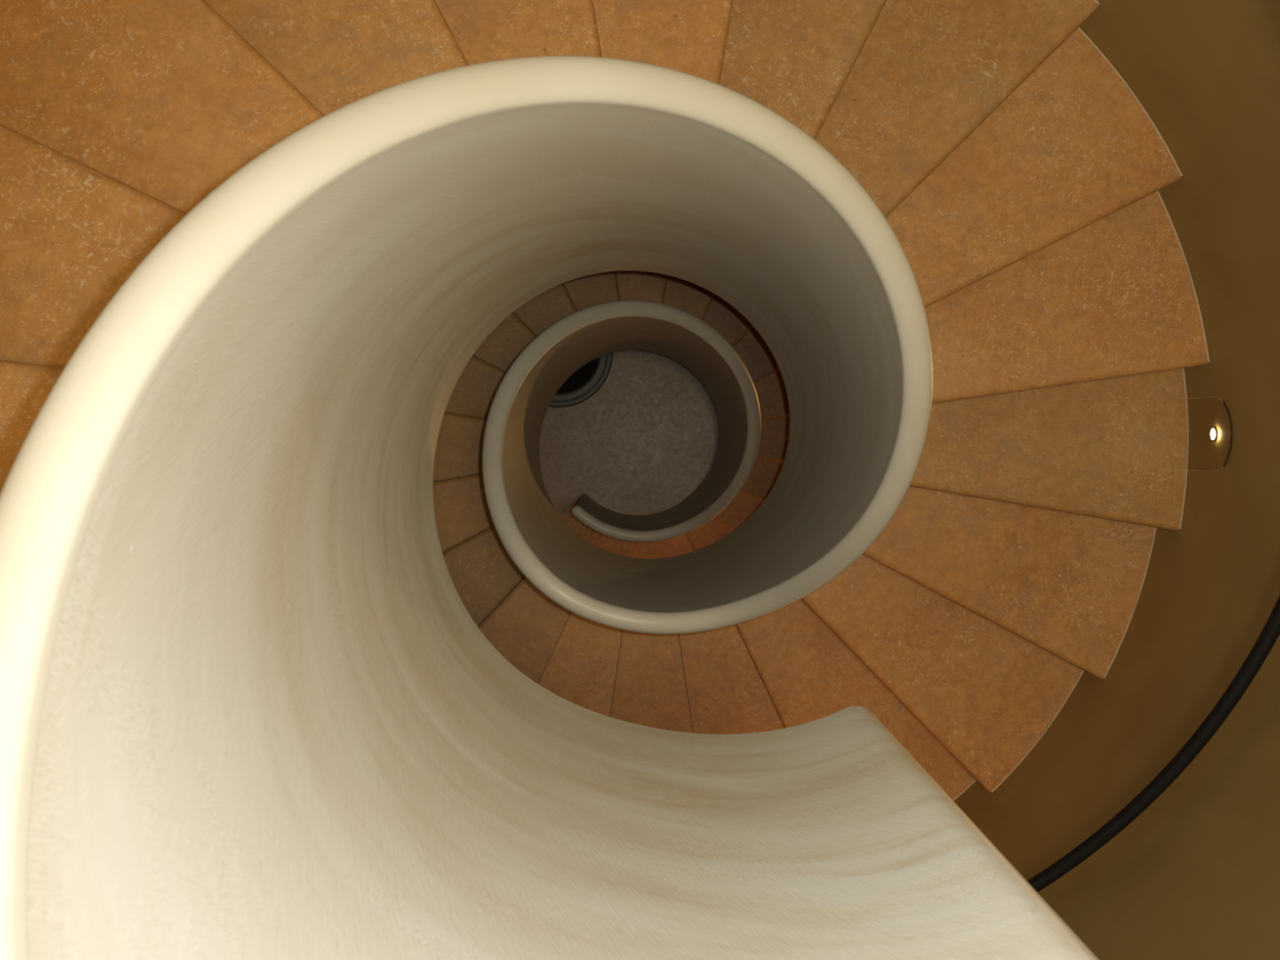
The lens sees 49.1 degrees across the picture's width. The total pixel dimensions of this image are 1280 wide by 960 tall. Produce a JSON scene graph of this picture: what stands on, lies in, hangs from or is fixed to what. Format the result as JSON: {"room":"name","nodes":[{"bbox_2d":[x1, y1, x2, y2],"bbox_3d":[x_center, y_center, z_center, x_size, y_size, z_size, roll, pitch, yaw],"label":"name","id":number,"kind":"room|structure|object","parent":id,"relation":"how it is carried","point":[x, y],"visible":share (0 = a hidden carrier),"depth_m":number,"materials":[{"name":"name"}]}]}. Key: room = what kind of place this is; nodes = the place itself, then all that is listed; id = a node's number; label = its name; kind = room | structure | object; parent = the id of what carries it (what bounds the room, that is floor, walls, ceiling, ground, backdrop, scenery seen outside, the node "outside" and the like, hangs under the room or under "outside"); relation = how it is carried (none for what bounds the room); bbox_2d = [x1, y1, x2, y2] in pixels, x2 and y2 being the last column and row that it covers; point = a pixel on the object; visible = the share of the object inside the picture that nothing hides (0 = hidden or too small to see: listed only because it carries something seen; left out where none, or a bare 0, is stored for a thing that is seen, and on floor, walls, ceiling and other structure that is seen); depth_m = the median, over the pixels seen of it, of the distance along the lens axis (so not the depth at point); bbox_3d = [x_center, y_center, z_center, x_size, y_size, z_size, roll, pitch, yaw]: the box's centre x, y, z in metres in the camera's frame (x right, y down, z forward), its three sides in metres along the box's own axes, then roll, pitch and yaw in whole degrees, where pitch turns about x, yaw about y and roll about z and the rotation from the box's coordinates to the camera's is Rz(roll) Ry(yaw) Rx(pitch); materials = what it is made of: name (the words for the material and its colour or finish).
{"room":"spiral staircase","nodes":[
{"label":"spiral staircase","id":0,"kind":"room"},
{"bbox_2d":[538,350,719,552],"bbox_3d":[-0.009,-0.198,7.127,2.956,0.100,2.956,0,92,-1],"label":"floor","id":1,"kind":"structure","parent":0,"point":[647,438],"depth_m":7.08,"materials":[{"name":"grey stone"}]},
{"bbox_2d":[548,352,613,407],"bbox_3d":[-0.390,-0.610,6.846,0.516,0.426,0.516,0,92,-1],"label":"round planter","id":2,"kind":"object","parent":1,"relation":"on","point":[583,384],"visible":0.2,"depth_m":6.67,"materials":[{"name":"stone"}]},
{"bbox_2d":[0,0,1209,959],"bbox_3d":[0.037,-0.098,3.737,2.958,6.756,2.957,-2,92,-1],"label":"spiral staircase","id":3,"kind":"structure","parent":1,"relation":"on","point":[308,651],"depth_m":2.09,"materials":[{"name":"beige paint"}]},
{"bbox_2d":[953,0,1279,959],"bbox_3d":[0.047,-0.077,3.009,3.276,8.340,3.276,0,92,-1],"label":"wall","id":4,"kind":"structure","parent":0,"point":[1196,875],"depth_m":3.39,"materials":[{"name":"beige paint"}]},
{"bbox_2d":[1026,595,1279,892],"bbox_3d":[0.064,-0.090,3.462,2.916,5.381,2.962,0,92,-1],"label":"handrail","id":5,"kind":"object","parent":4,"relation":"attached to","point":[1270,633],"visible":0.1,"depth_m":3.24,"materials":[{"name":"black metal"}]},
{"bbox_2d":[1184,396,1232,471],"bbox_3d":[1.508,-0.122,3.719,0.015,0.290,0.197,-1,92,-1],"label":"step light","id":6,"kind":"object","parent":4,"relation":"attached to","point":[1213,431],"visible":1,"depth_m":3.66,"materials":[{"name":"clear plastic"}]}
]}

